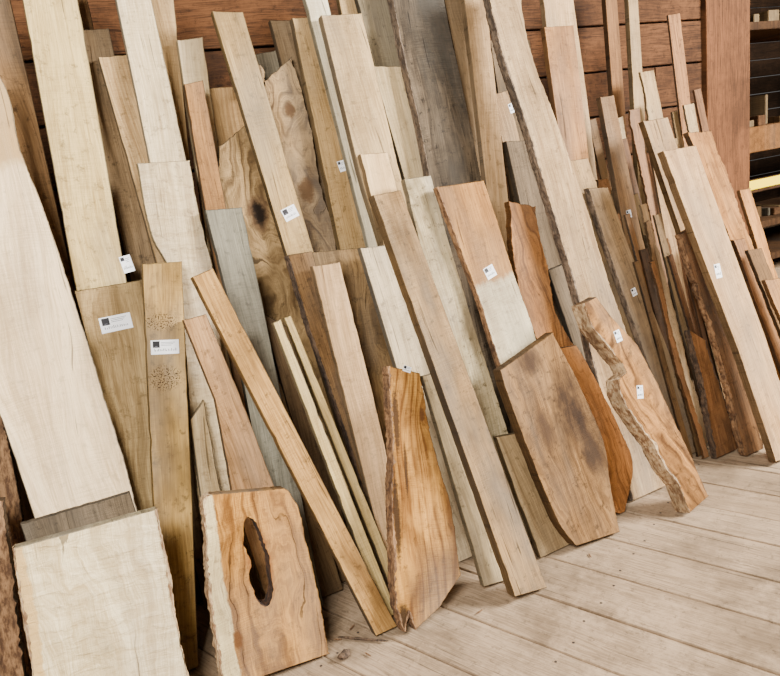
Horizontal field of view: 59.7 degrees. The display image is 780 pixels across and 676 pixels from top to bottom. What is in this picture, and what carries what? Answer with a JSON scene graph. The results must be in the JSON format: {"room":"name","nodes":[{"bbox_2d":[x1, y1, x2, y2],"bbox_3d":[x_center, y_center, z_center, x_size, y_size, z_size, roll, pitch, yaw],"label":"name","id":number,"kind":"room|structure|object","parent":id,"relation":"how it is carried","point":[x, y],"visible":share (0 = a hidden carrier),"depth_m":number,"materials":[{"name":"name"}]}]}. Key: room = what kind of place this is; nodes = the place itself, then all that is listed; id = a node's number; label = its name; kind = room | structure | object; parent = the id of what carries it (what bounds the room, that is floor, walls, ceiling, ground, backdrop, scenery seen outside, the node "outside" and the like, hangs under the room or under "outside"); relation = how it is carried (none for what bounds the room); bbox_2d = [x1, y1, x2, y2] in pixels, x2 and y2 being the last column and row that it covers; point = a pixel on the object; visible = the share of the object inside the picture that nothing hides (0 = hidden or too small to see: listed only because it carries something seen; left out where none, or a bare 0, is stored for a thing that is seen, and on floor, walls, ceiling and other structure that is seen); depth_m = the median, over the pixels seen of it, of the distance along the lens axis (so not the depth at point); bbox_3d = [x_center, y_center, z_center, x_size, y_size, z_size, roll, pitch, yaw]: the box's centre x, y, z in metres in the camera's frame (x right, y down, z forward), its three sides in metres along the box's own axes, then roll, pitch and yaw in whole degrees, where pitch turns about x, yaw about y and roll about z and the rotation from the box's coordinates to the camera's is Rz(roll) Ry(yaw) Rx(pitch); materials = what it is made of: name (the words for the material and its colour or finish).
{"room":"lumber store","nodes":[
{"label":"lumber store","id":0,"kind":"room"},
{"bbox_2d":[11,0,701,288],"bbox_3d":[-2.391,-0.345,1.938,9.431,3.290,0.030,-15,16,-24],"label":"wall","id":1,"kind":"structure","parent":0,"point":[193,17],"depth_m":3.31,"materials":[{"name":"brown wood"}]},
{"bbox_2d":[24,20,697,250],"bbox_3d":[-2.427,-0.376,1.936,9.475,3.430,0.001,-15,16,-24],"label":"trim","id":2,"kind":"structure","parent":1,"relation":"attached to","point":[40,127],"depth_m":3.55,"materials":[{"name":"brown wood"}]},
{"bbox_2d":[188,224,779,675],"bbox_3d":[1.135,0.222,4.443,22.821,0.031,12.997,5,20,39],"label":"floor","id":3,"kind":"structure","parent":0,"point":[670,592],"depth_m":2.23,"materials":[{"name":"brown wood"}]},
{"bbox_2d":[0,497,28,675],"bbox_3d":[-1.112,0.811,1.879,0.169,0.772,0.292,-7,15,3],"label":"live edge slab","id":4,"kind":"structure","parent":3,"relation":"on","point":[12,661],"depth_m":1.89,"materials":[{"name":"brown wood"}]},
{"bbox_2d":[0,416,31,675],"bbox_3d":[-1.185,0.606,2.038,0.160,1.103,0.295,-7,15,3],"label":"live edge slab","id":5,"kind":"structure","parent":3,"relation":"on","point":[9,489],"depth_m":2.05,"materials":[{"name":"brown wood"}]},
{"bbox_2d":[10,445,33,520],"bbox_3d":[-1.190,0.122,2.183,0.190,1.954,0.429,-5,15,10],"label":"board","id":6,"kind":"object","parent":3,"relation":"on","point":[27,511],"visible":0.02,"depth_m":2.20,"materials":[{"name":"brown wood"}]},
{"bbox_2d":[0,0,81,324],"bbox_3d":[-1.025,-0.024,2.221,0.124,2.172,0.340,-15,16,-24],"label":"board","id":7,"kind":"object","parent":3,"relation":"on","point":[13,73],"visible":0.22,"depth_m":2.13,"materials":[{"name":"brown wood"}]},
{"bbox_2d":[0,78,136,517],"bbox_3d":[-1.056,0.122,2.056,0.339,1.985,0.411,-15,16,-24],"label":"wooden plank","id":8,"kind":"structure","parent":3,"relation":"on","point":[54,412],"depth_m":2.04,"materials":[{"name":"brown wood"}]},
{"bbox_2d":[20,491,135,540],"bbox_3d":[-0.803,0.803,1.953,0.305,0.667,0.181,-15,16,-24],"label":"board","id":9,"kind":"object","parent":3,"relation":"on","point":[119,504],"visible":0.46,"depth_m":1.92,"materials":[{"name":"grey wood"}]},
{"bbox_2d":[22,0,134,335],"bbox_3d":[-0.903,-0.049,2.216,0.184,2.187,0.476,-8,15,-1],"label":"board","id":10,"kind":"object","parent":3,"relation":"on","point":[55,27],"visible":0.52,"depth_m":2.15,"materials":[{"name":"brown wood"}]},
{"bbox_2d":[12,506,188,675],"bbox_3d":[-0.793,0.835,1.884,0.435,0.640,0.206,-15,16,-23],"label":"live edge slab","id":11,"kind":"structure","parent":3,"relation":"on","point":[97,598],"depth_m":1.87,"materials":[{"name":"brown wood"}]},
{"bbox_2d":[74,280,152,510],"bbox_3d":[-0.843,0.438,2.249,0.176,1.223,0.365,-3,16,19],"label":"board","id":12,"kind":"object","parent":3,"relation":"on","point":[112,316],"visible":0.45,"depth_m":2.18,"materials":[{"name":"brown wood"}]},
{"bbox_2d":[98,55,164,262],"bbox_3d":[-0.696,0.012,2.379,0.104,1.931,0.325,-18,18,-34],"label":"board","id":13,"kind":"object","parent":3,"relation":"on","point":[115,71],"visible":0.19,"depth_m":2.25,"materials":[{"name":"brown wood"}]},
{"bbox_2d":[78,0,201,603],"bbox_3d":[-0.889,-0.092,2.378,0.099,2.183,0.332,-10,15,-6],"label":"board","id":14,"kind":"object","parent":3,"relation":"on","point":[84,9],"visible":0.02,"depth_m":2.25,"materials":[{"name":"brown wood"}]},
{"bbox_2d":[84,28,207,609],"bbox_3d":[-0.807,-0.018,2.373,0.112,2.022,0.316,-12,16,-15],"label":"board","id":15,"kind":"object","parent":3,"relation":"on","point":[135,242],"visible":0.22,"depth_m":2.29,"materials":[{"name":"brown wood"}]},
{"bbox_2d":[141,261,198,670],"bbox_3d":[-0.701,0.411,2.175,0.107,1.274,0.454,-2,16,21],"label":"board","id":16,"kind":"object","parent":3,"relation":"on","point":[162,286],"visible":0.84,"depth_m":2.16,"materials":[{"name":"brown wood"}]},
{"bbox_2d":[151,0,191,171],"bbox_3d":[-0.701,-0.138,2.464,0.078,2.175,0.419,-3,16,19],"label":"board","id":17,"kind":"object","parent":3,"relation":"on","point":[164,10],"visible":0.08,"depth_m":2.36,"materials":[{"name":"brown wood"}]},
{"bbox_2d":[136,160,229,536],"bbox_3d":[-0.615,0.209,2.288,0.181,1.580,0.378,-9,15,-5],"label":"live edge slab","id":18,"kind":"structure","parent":3,"relation":"on","point":[176,231],"depth_m":2.25,"materials":[{"name":"brown wood"}]},
{"bbox_2d":[115,0,264,599],"bbox_3d":[-0.663,-0.100,2.343,0.138,2.155,0.387,-13,16,-16],"label":"board","id":19,"kind":"object","parent":3,"relation":"on","point":[163,142],"visible":0.25,"depth_m":2.25,"materials":[{"name":"brown wood"}]},
{"bbox_2d":[176,37,228,355],"bbox_3d":[-0.581,-0.051,2.464,0.089,1.976,0.389,-6,15,8],"label":"board","id":20,"kind":"object","parent":3,"relation":"on","point":[191,55],"visible":0.25,"depth_m":2.37,"materials":[{"name":"brown wood"}]},
{"bbox_2d":[189,399,219,496],"bbox_3d":[-0.587,0.616,2.264,0.082,0.806,0.210,-9,15,-3],"label":"board","id":21,"kind":"object","parent":3,"relation":"on","point":[207,477],"visible":0.45,"depth_m":2.24,"materials":[{"name":"brown wood"}]},
{"bbox_2d":[183,80,246,411],"bbox_3d":[-0.527,0.048,2.370,0.087,1.822,0.371,-10,15,-6],"label":"board","id":22,"kind":"object","parent":3,"relation":"on","point":[212,195],"visible":0.32,"depth_m":2.30,"materials":[{"name":"brown wood"}]},
{"bbox_2d":[210,87,243,146],"bbox_3d":[-0.461,-0.010,2.570,0.174,1.811,0.269,-13,16,-19],"label":"board","id":23,"kind":"object","parent":3,"relation":"on","point":[228,120],"visible":0.06,"depth_m":2.44,"materials":[{"name":"brown wood"}]},
{"bbox_2d":[182,314,323,620],"bbox_3d":[-0.450,0.456,2.240,0.164,1.088,0.296,-21,19,-39],"label":"board","id":24,"kind":"object","parent":3,"relation":"on","point":[246,467],"visible":0.65,"depth_m":2.20,"materials":[{"name":"brown wood"}]},
{"bbox_2d":[204,207,323,606],"bbox_3d":[-0.424,0.262,2.331,0.128,1.404,0.311,-12,16,-16],"label":"board","id":25,"kind":"object","parent":3,"relation":"on","point":[227,230],"visible":0.56,"depth_m":2.29,"materials":[{"name":"grey wood"}]},
{"bbox_2d":[199,486,329,675],"bbox_3d":[-0.412,0.744,2.097,0.356,0.599,0.185,-15,16,-23],"label":"live edge slab","id":26,"kind":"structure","parent":3,"relation":"on","point":[253,636],"depth_m":2.08,"materials":[{"name":"brown wood"}]},
{"bbox_2d":[255,51,279,80],"bbox_3d":[-0.281,-0.124,2.676,0.136,1.926,0.264,-16,17,-29],"label":"board","id":27,"kind":"object","parent":3,"relation":"on","point":[269,62],"visible":0.08,"depth_m":2.52,"materials":[{"name":"brown wood"}]},
{"bbox_2d":[211,11,336,426],"bbox_3d":[-0.279,-0.131,2.478,0.443,2.042,0.106,4,19,39],"label":"board","id":28,"kind":"object","parent":3,"relation":"on","point":[231,29],"visible":0.61,"depth_m":2.38,"materials":[{"name":"brown wood"}]},
{"bbox_2d":[217,126,353,541],"bbox_3d":[-0.338,0.066,2.502,0.331,1.667,0.286,-15,16,-24],"label":"live edge slab","id":29,"kind":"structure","parent":3,"relation":"on","point":[242,185],"depth_m":2.42,"materials":[{"name":"brown wood"}]},
{"bbox_2d":[190,268,396,635],"bbox_3d":[-0.294,0.379,2.149,0.489,1.240,0.081,-3,16,20],"label":"board","id":30,"kind":"object","parent":3,"relation":"on","point":[352,567],"visible":1,"depth_m":2.13,"materials":[{"name":"brown wood"}]},
{"bbox_2d":[258,57,335,251],"bbox_3d":[-0.248,-0.089,2.599,0.208,1.890,0.292,-16,17,-26],"label":"live edge slab","id":31,"kind":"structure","parent":3,"relation":"on","point":[283,88],"depth_m":2.52,"materials":[{"name":"brown wood"}]},
{"bbox_2d":[268,20,336,249],"bbox_3d":[-0.179,-0.190,2.675,0.087,2.026,0.321,-21,20,-39],"label":"board","id":32,"kind":"object","parent":3,"relation":"on","point":[281,33],"visible":0.12,"depth_m":2.51,"materials":[{"name":"brown wood"}]},
{"bbox_2d":[265,314,346,582],"bbox_3d":[-0.286,0.399,2.475,0.098,1.030,0.226,-20,19,-37],"label":"board","id":33,"kind":"object","parent":3,"relation":"on","point":[300,422],"visible":0.23,"depth_m":2.44,"materials":[{"name":"brown wood"}]},
{"bbox_2d":[275,367,342,597],"bbox_3d":[-0.359,0.414,2.402,0.117,1.059,0.245,-20,19,-37],"label":"board","id":34,"kind":"object","parent":3,"relation":"on","point":[326,569],"visible":0.14,"depth_m":2.44,"materials":[{"name":"brown wood"}]},
{"bbox_2d":[284,251,367,502],"bbox_3d":[-0.145,0.292,2.439,0.328,1.216,0.106,5,20,41],"label":"live edge slab","id":35,"kind":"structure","parent":3,"relation":"on","point":[298,265],"depth_m":2.37,"materials":[{"name":"brown wood"}]},
{"bbox_2d":[289,17,364,249],"bbox_3d":[-0.096,-0.181,2.614,0.147,2.017,0.348,-15,17,-24],"label":"board","id":36,"kind":"object","parent":3,"relation":"on","point":[347,232],"visible":0.38,"depth_m":2.52,"materials":[{"name":"brown wood"}]},
{"bbox_2d":[271,319,393,615],"bbox_3d":[-0.179,0.442,2.240,0.309,1.040,0.052,3,19,35],"label":"lath","id":37,"kind":"object","parent":3,"relation":"on","point":[360,539],"visible":0.86,"depth_m":2.22,"materials":[{"name":"brown wood"}]},
{"bbox_2d":[282,315,387,585],"bbox_3d":[-0.155,0.418,2.332,0.302,1.032,0.046,1,17,30],"label":"lath","id":38,"kind":"object","parent":3,"relation":"on","point":[371,528],"visible":0.86,"depth_m":2.31,"materials":[{"name":"brown wood"}]},
{"bbox_2d":[302,0,376,246],"bbox_3d":[-0.037,-0.253,2.587,0.091,2.152,0.408,-18,18,-34],"label":"board","id":39,"kind":"object","parent":3,"relation":"on","point":[314,9],"visible":0.2,"depth_m":2.49,"materials":[{"name":"brown wood"}]},
{"bbox_2d":[310,262,387,548],"bbox_3d":[-0.088,0.319,2.401,0.108,1.169,0.274,-16,17,-27],"label":"board","id":40,"kind":"object","parent":3,"relation":"on","point":[329,284],"visible":0.71,"depth_m":2.37,"materials":[{"name":"brown wood"}]},
{"bbox_2d":[312,247,392,573],"bbox_3d":[-0.082,0.264,2.525,0.286,1.207,0.250,-15,16,-23],"label":"board","id":41,"kind":"object","parent":3,"relation":"on","point":[373,345],"visible":0.26,"depth_m":2.50,"materials":[{"name":"brown wood"}]},
{"bbox_2d":[318,13,406,245],"bbox_3d":[0.076,-0.190,2.581,0.178,2.005,0.456,-20,19,-39],"label":"board","id":42,"kind":"object","parent":3,"relation":"on","point":[345,39],"visible":0.36,"depth_m":2.48,"materials":[{"name":"brown wood"}]},
{"bbox_2d":[354,0,399,66],"bbox_3d":[0.137,-0.335,2.798,0.173,2.154,0.319,-15,17,-25],"label":"board","id":43,"kind":"object","parent":3,"relation":"on","point":[375,13],"visible":0.05,"depth_m":2.65,"materials":[{"name":"brown wood"}]},
{"bbox_2d":[358,152,397,245],"bbox_3d":[0.133,0.065,2.561,0.124,1.513,0.348,-19,18,-35],"label":"board","id":44,"kind":"object","parent":3,"relation":"on","point":[378,176],"visible":0.16,"depth_m":2.48,"materials":[{"name":"brown wood"}]},
{"bbox_2d":[374,66,422,179],"bbox_3d":[0.218,-0.183,2.817,0.357,1.832,0.122,2,18,32],"label":"board","id":45,"kind":"object","parent":3,"relation":"on","point":[390,81],"visible":0.26,"depth_m":2.67,"materials":[{"name":"brown wood"}]},
{"bbox_2d":[357,245,471,561],"bbox_3d":[0.120,0.245,2.514,0.323,1.195,0.138,6,20,42],"label":"board","id":46,"kind":"object","parent":3,"relation":"on","point":[401,339],"visible":0.36,"depth_m":2.46,"materials":[{"name":"brown wood"}]},
{"bbox_2d":[382,365,460,631],"bbox_3d":[0.054,0.515,2.249,0.282,0.835,0.266,-14,16,-21],"label":"live edge slab","id":47,"kind":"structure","parent":3,"relation":"on","point":[423,567],"depth_m":2.24,"materials":[{"name":"brown wood"}]},
{"bbox_2d":[387,0,510,433],"bbox_3d":[0.320,-0.344,2.779,0.249,2.133,0.412,-16,17,-29],"label":"live edge slab","id":48,"kind":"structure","parent":3,"relation":"on","point":[422,35],"depth_m":2.68,"materials":[{"name":"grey wood"}]},
{"bbox_2d":[368,190,546,596],"bbox_3d":[0.232,0.198,2.272,0.484,1.381,0.134,6,21,42],"label":"board","id":49,"kind":"object","parent":3,"relation":"on","point":[509,541],"visible":1,"depth_m":2.25,"materials":[{"name":"brown wood"}]},
{"bbox_2d":[420,374,502,586],"bbox_3d":[0.257,0.492,2.367,0.100,0.762,0.234,-19,19,-36],"label":"board","id":50,"kind":"object","parent":3,"relation":"on","point":[487,568],"visible":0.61,"depth_m":2.35,"materials":[{"name":"brown wood"}]},
{"bbox_2d":[444,0,481,180],"bbox_3d":[0.470,-0.403,2.905,0.095,2.139,0.358,-18,18,-33],"label":"board","id":51,"kind":"object","parent":3,"relation":"on","point":[453,7],"visible":0.05,"depth_m":2.78,"materials":[{"name":"brown wood"}]},
{"bbox_2d":[401,175,530,541],"bbox_3d":[0.303,0.102,2.539,0.193,1.406,0.362,-18,18,-32],"label":"live edge slab","id":52,"kind":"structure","parent":3,"relation":"on","point":[423,207],"depth_m":2.50,"materials":[{"name":"brown wood"}]},
{"bbox_2d":[433,180,535,367],"bbox_3d":[0.479,0.092,2.571,0.458,1.364,0.197,3,19,36],"label":"live edge slab","id":53,"kind":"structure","parent":3,"relation":"on","point":[468,214],"depth_m":2.51,"materials":[{"name":"brown wood"}]},
{"bbox_2d":[460,0,513,432],"bbox_3d":[0.459,-0.360,2.793,0.104,2.118,0.495,-7,15,4],"label":"board","id":54,"kind":"object","parent":3,"relation":"on","point":[476,28],"visible":0.44,"depth_m":2.74,"materials":[{"name":"brown wood"}]},
{"bbox_2d":[496,91,519,202],"bbox_3d":[0.690,-0.227,3.007,0.364,1.690,0.093,1,18,31],"label":"board","id":55,"kind":"object","parent":3,"relation":"on","point":[508,128],"visible":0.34,"depth_m":2.88,"materials":[{"name":"brown wood"}]},
{"bbox_2d":[490,40,531,201],"bbox_3d":[0.675,-0.343,3.038,0.224,1.901,0.315,-13,16,-18],"label":"board","id":56,"kind":"object","parent":3,"relation":"on","point":[499,82],"visible":0.03,"depth_m":2.89,"materials":[{"name":"brown wood"}]},
{"bbox_2d":[493,432,569,557],"bbox_3d":[0.528,0.565,2.513,0.216,0.473,0.136,-15,16,-24],"label":"board","id":57,"kind":"object","parent":3,"relation":"on","point":[544,536],"visible":0.67,"depth_m":2.49,"materials":[{"name":"brown wood"}]},
{"bbox_2d":[502,141,562,325],"bbox_3d":[0.735,-0.115,2.966,0.168,1.486,0.326,-21,20,-40],"label":"board","id":58,"kind":"object","parent":3,"relation":"on","point":[524,184],"visible":0.23,"depth_m":2.87,"materials":[{"name":"brown wood"}]},
{"bbox_2d":[504,201,572,346],"bbox_3d":[0.725,0.054,2.787,0.412,1.258,0.187,-1,17,25],"label":"live edge slab","id":59,"kind":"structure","parent":3,"relation":"on","point":[527,259],"depth_m":2.73,"materials":[{"name":"brown wood"}]},
{"bbox_2d":[493,332,619,545],"bbox_3d":[0.623,0.386,2.520,0.374,0.788,0.244,-15,16,-24],"label":"live edge slab","id":60,"kind":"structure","parent":3,"relation":"on","point":[559,438],"depth_m":2.49,"materials":[{"name":"brown wood"}]},
{"bbox_2d":[540,25,588,160],"bbox_3d":[0.885,-0.396,3.062,0.166,1.932,0.388,-10,15,-8],"label":"board","id":61,"kind":"object","parent":3,"relation":"on","point":[559,47],"visible":0.32,"depth_m":2.98,"materials":[{"name":"brown wood"}]},
{"bbox_2d":[548,264,585,360],"bbox_3d":[0.870,0.146,2.948,0.319,0.960,0.099,-2,16,22],"label":"board","id":62,"kind":"object","parent":3,"relation":"on","point":[560,291],"visible":0.24,"depth_m":2.88,"materials":[{"name":"brown wood"}]},
{"bbox_2d":[539,0,597,184],"bbox_3d":[0.895,-0.533,3.163,0.236,2.140,0.340,-13,16,-16],"label":"board","id":63,"kind":"object","parent":3,"relation":"on","point":[554,13],"visible":0.18,"depth_m":3.06,"materials":[{"name":"brown wood"}]},
{"bbox_2d":[483,0,665,500],"bbox_3d":[0.754,-0.369,2.741,0.599,2.085,0.216,6,20,42],"label":"live edge slab","id":64,"kind":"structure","parent":3,"relation":"on","point":[566,211],"depth_m":2.69,"materials":[{"name":"brown wood"}]},
{"bbox_2d":[560,345,632,513],"bbox_3d":[0.807,0.360,2.688,0.289,0.701,0.186,-14,16,-23],"label":"live edge slab","id":65,"kind":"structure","parent":3,"relation":"on","point":[620,464],"depth_m":2.70,"materials":[{"name":"brown wood"}]},
{"bbox_2d":[590,118,611,189],"bbox_3d":[1.187,-0.305,3.346,0.339,1.531,0.050,-4,15,13],"label":"plank","id":66,"kind":"object","parent":3,"relation":"on","point":[597,145],"visible":0.19,"depth_m":3.21,"materials":[{"name":"brown wood"}]},
{"bbox_2d":[570,158,634,341],"bbox_3d":[1.049,-0.118,3.036,0.461,1.371,0.106,-3,16,18],"label":"board","id":67,"kind":"object","parent":3,"relation":"on","point":[582,169],"visible":0.16,"depth_m":2.94,"materials":[{"name":"brown wood"}]},
{"bbox_2d":[601,0,626,137],"bbox_3d":[1.154,-0.618,3.340,0.080,2.142,0.363,-6,15,9],"label":"board","id":68,"kind":"object","parent":3,"relation":"on","point":[609,7],"visible":0.23,"depth_m":3.23,"materials":[{"name":"brown wood"}]},
{"bbox_2d":[596,95,644,261],"bbox_3d":[1.174,-0.290,3.131,0.370,1.617,0.170,3,18,35],"label":"board","id":69,"kind":"object","parent":3,"relation":"on","point":[622,190],"visible":0.41,"depth_m":3.06,"materials":[{"name":"brown wood"}]},
{"bbox_2d":[624,0,646,203],"bbox_3d":[1.263,-0.644,3.384,0.081,2.139,0.387,-4,16,15],"label":"board","id":70,"kind":"object","parent":3,"relation":"on","point":[634,60],"visible":0.29,"depth_m":3.29,"materials":[{"name":"brown wood"}]},
{"bbox_2d":[623,213,650,302],"bbox_3d":[1.231,-0.025,3.122,0.260,1.104,0.042,1,17,30],"label":"plank","id":71,"kind":"object","parent":3,"relation":"on","point":[627,217],"visible":0.27,"depth_m":3.06,"materials":[{"name":"brown wood"}]},
{"bbox_2d":[583,187,695,453],"bbox_3d":[1.136,-0.058,3.001,0.476,1.250,0.127,-4,16,15],"label":"live edge slab","id":72,"kind":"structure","parent":3,"relation":"on","point":[613,241],"depth_m":2.96,"materials":[{"name":"brown wood"}]},
{"bbox_2d":[571,297,708,512],"bbox_3d":[0.970,0.259,2.620,0.473,0.886,0.175,-4,16,15],"label":"live edge slab","id":73,"kind":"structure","parent":3,"relation":"on","point":[633,392],"depth_m":2.59,"materials":[{"name":"brown wood"}]},
{"bbox_2d":[638,70,662,120],"bbox_3d":[1.450,-0.430,3.324,0.379,1.710,0.104,1,17,29],"label":"plank","id":74,"kind":"object","parent":3,"relation":"on","point":[653,109],"visible":0.12,"depth_m":3.20,"materials":[{"name":"brown wood"}]},
{"bbox_2d":[638,248,669,353],"bbox_3d":[1.284,0.052,3.121,0.238,0.938,0.061,1,18,31],"label":"plank","id":75,"kind":"object","parent":3,"relation":"on","point":[644,253],"visible":0.34,"depth_m":3.08,"materials":[{"name":"brown wood"}]},
{"bbox_2d":[628,108,687,364],"bbox_3d":[1.294,-0.283,3.183,0.086,1.549,0.298,-19,19,-36],"label":"plank","id":76,"kind":"object","parent":3,"relation":"on","point":[634,118],"visible":0.35,"depth_m":3.11,"materials":[{"name":"brown wood"}]},
{"bbox_2d":[632,260,692,457],"bbox_3d":[1.212,0.104,3.018,0.227,0.912,0.038,4,19,37],"label":"plank","id":77,"kind":"object","parent":3,"relation":"on","point":[648,308],"visible":0.91,"depth_m":3.01,"materials":[{"name":"brown wood"}]},
{"bbox_2d":[644,220,700,456],"bbox_3d":[1.258,0.013,3.029,0.050,1.069,0.235,-19,18,-35],"label":"plank","id":78,"kind":"object","parent":3,"relation":"on","point":[647,224],"visible":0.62,"depth_m":3.01,"materials":[{"name":"brown wood"}]},
{"bbox_2d":[638,203,707,442],"bbox_3d":[1.303,-0.052,3.115,0.273,1.136,0.054,2,18,34],"label":"plank","id":79,"kind":"object","parent":3,"relation":"on","point":[645,216],"visible":0.51,"depth_m":3.11,"materials":[{"name":"brown wood"}]},
{"bbox_2d":[649,156,700,409],"bbox_3d":[1.370,-0.201,3.198,0.076,1.358,0.264,-18,18,-33],"label":"plank","id":80,"kind":"object","parent":3,"relation":"on","point":[669,230],"visible":0.24,"depth_m":3.16,"materials":[{"name":"brown wood"}]},
{"bbox_2d":[652,213,700,400],"bbox_3d":[1.341,-0.017,3.056,0.277,1.089,0.061,4,19,37],"label":"plank","id":81,"kind":"object","parent":3,"relation":"on","point":[658,222],"visible":0.59,"depth_m":3.02,"materials":[{"name":"brown wood"}]},
{"bbox_2d":[666,13,689,146],"bbox_3d":[1.589,-0.626,3.476,0.109,1.970,0.289,-19,18,-34],"label":"plank","id":82,"kind":"object","parent":3,"relation":"on","point":[673,21],"visible":0.31,"depth_m":3.36,"materials":[{"name":"brown wood"}]},
{"bbox_2d":[648,260,708,458],"bbox_3d":[1.276,0.103,3.005,0.231,0.903,0.057,4,19,38],"label":"plank","id":83,"kind":"object","parent":3,"relation":"on","point":[677,364],"visible":1,"depth_m":3.00,"materials":[{"name":"brown wood"}]},
{"bbox_2d":[666,254,695,333],"bbox_3d":[1.383,0.071,3.056,0.242,0.909,0.040,3,18,35],"label":"plank","id":84,"kind":"object","parent":3,"relation":"on","point":[678,286],"visible":0.34,"depth_m":3.02,"materials":[{"name":"brown wood"}]},
{"bbox_2d":[675,233,700,336],"bbox_3d":[1.466,-0.158,3.277,0.254,1.210,0.103,6,21,43],"label":"plank","id":85,"kind":"object","parent":3,"relation":"on","point":[689,299],"visible":0.07,"depth_m":3.26,"materials":[{"name":"brown wood"}]},
{"bbox_2d":[682,103,698,132],"bbox_3d":[1.643,-0.392,3.420,0.290,1.539,0.088,5,20,41],"label":"plank","id":86,"kind":"object","parent":3,"relation":"on","point":[689,113],"visible":0.1,"depth_m":3.31,"materials":[{"name":"brown wood"}]},
{"bbox_2d":[638,117,760,437],"bbox_3d":[1.434,-0.243,3.066,0.532,1.490,0.133,-1,16,24],"label":"board","id":87,"kind":"object","parent":3,"relation":"on","point":[657,134],"visible":0.26,"depth_m":2.96,"materials":[{"name":"brown wood"}]},
{"bbox_2d":[692,88,708,131],"bbox_3d":[1.779,-0.484,3.554,0.338,1.606,0.056,-2,16,21],"label":"plank","id":88,"kind":"object","parent":3,"relation":"on","point":[697,94],"visible":0.16,"depth_m":3.42,"materials":[{"name":"brown wood"}]},
{"bbox_2d":[686,275,715,373],"bbox_3d":[1.427,-0.008,3.093,0.034,1.029,0.238,-21,20,-40],"label":"plank","id":89,"kind":"object","parent":3,"relation":"on","point":[700,323],"visible":0.21,"depth_m":3.08,"materials":[{"name":"brown wood"}]},
{"bbox_2d":[684,330,737,458],"bbox_3d":[1.441,0.235,3.049,0.160,0.583,0.156,-15,16,-24],"label":"live edge slab","id":90,"kind":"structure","parent":3,"relation":"on","point":[716,418],"depth_m":3.03,"materials":[{"name":"brown wood"}]},
{"bbox_2d":[657,145,779,461],"bbox_3d":[1.458,-0.134,2.898,0.540,1.362,0.183,1,18,31],"label":"board","id":91,"kind":"object","parent":3,"relation":"on","point":[683,169],"visible":1,"depth_m":2.87,"materials":[{"name":"brown wood"}]},
{"bbox_2d":[674,229,762,455],"bbox_3d":[1.455,0.019,2.998,0.331,1.020,0.133,4,19,39],"label":"live edge slab","id":92,"kind":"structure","parent":3,"relation":"on","point":[744,427],"depth_m":2.99,"materials":[{"name":"brown wood"}]},
{"bbox_2d":[697,0,749,234],"bbox_3d":[1.907,-1.503,3.986,0.365,3.300,0.180,-15,16,-24],"label":"support post","id":93,"kind":"object","parent":3,"relation":"on","point":[725,24],"visible":0.36,"depth_m":3.91,"materials":[{"name":"brown wood"}]},
{"bbox_2d":[683,130,779,380],"bbox_3d":[1.757,-0.322,3.343,0.585,1.410,0.123,-5,15,10],"label":"live edge slab","id":94,"kind":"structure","parent":3,"relation":"on","point":[715,170],"depth_m":3.25,"materials":[{"name":"brown wood"}]},
{"bbox_2d":[730,238,779,372],"bbox_3d":[1.868,-0.064,3.343,0.374,0.889,0.072,-5,15,10],"label":"plank","id":95,"kind":"object","parent":3,"relation":"on","point":[739,245],"visible":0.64,"depth_m":3.30,"materials":[{"name":"brown wood"}]},
{"bbox_2d":[737,188,777,278],"bbox_3d":[2.003,-0.242,3.541,0.374,1.090,0.078,-5,15,12],"label":"plank","id":96,"kind":"object","parent":3,"relation":"on","point":[752,219],"visible":0.53,"depth_m":3.46,"materials":[{"name":"brown wood"}]},
{"bbox_2d":[745,248,779,338],"bbox_3d":[1.915,-0.032,3.286,0.386,0.844,0.081,-5,15,11],"label":"plank","id":97,"kind":"object","parent":3,"relation":"on","point":[756,258],"visible":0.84,"depth_m":3.22,"materials":[{"name":"brown wood"}]},
{"bbox_2d":[749,20,779,258],"bbox_3d":[4.023,-2.289,6.563,3.390,2.900,0.965,-15,16,-24],"label":"storage rack","id":98,"kind":"object","parent":3,"relation":"on","point":[767,136],"visible":0.09,"depth_m":5.79,"materials":[{"name":"brown wood"}]},
{"bbox_2d":[750,95,767,123],"bbox_3d":[3.180,-2.036,6.140,0.037,0.245,0.452,-16,17,-28],"label":"lumber offcut","id":99,"kind":"object","parent":98,"relation":"on","point":[758,105],"visible":0.34,"depth_m":5.98,"materials":[{"name":"brown wood"}]},
{"bbox_2d":[749,225,779,258],"bbox_3d":[4.211,-1.068,6.859,3.209,0.060,0.840,-15,16,-24],"label":"shelf","id":100,"kind":"object","parent":98,"relation":"attached to","point":[772,234],"depth_m":6.56,"materials":[{"name":"brown wood"}]},
{"bbox_2d":[750,20,779,42],"bbox_3d":[3.955,-2.892,6.365,3.209,0.060,0.840,-15,16,-24],"label":"shelf","id":101,"kind":"object","parent":98,"relation":"attached to","point":[762,31],"depth_m":5.69,"materials":[{"name":"brown wood"}]},
{"bbox_2d":[750,122,779,152],"bbox_3d":[4.074,-2.049,6.594,3.209,0.204,0.840,-15,16,-24],"label":"shelf","id":102,"kind":"object","parent":98,"relation":"attached to","point":[767,136],"depth_m":5.71,"materials":[{"name":"brown wood"}]},
{"bbox_2d":[755,197,779,227],"bbox_3d":[4.171,-1.356,6.781,3.209,0.060,0.840,-15,16,-24],"label":"shelf","id":103,"kind":"object","parent":98,"relation":"attached to","point":[766,221],"depth_m":6.04,"materials":[{"name":"brown wood"}]},
{"bbox_2d":[761,278,779,323],"bbox_3d":[1.946,0.050,3.219,0.366,0.713,0.079,-5,15,10],"label":"plank","id":104,"kind":"object","parent":3,"relation":"on","point":[771,286],"visible":1,"depth_m":3.15,"materials":[{"name":"brown wood"}]},
{"bbox_2d":[750,0,779,202],"bbox_3d":[4.532,-3.436,8.411,11.525,3.992,0.030,-15,16,-24],"label":"wall","id":105,"kind":"structure","parent":0,"point":[758,68],"depth_m":8.56,"materials":[{"name":"brown wood"}]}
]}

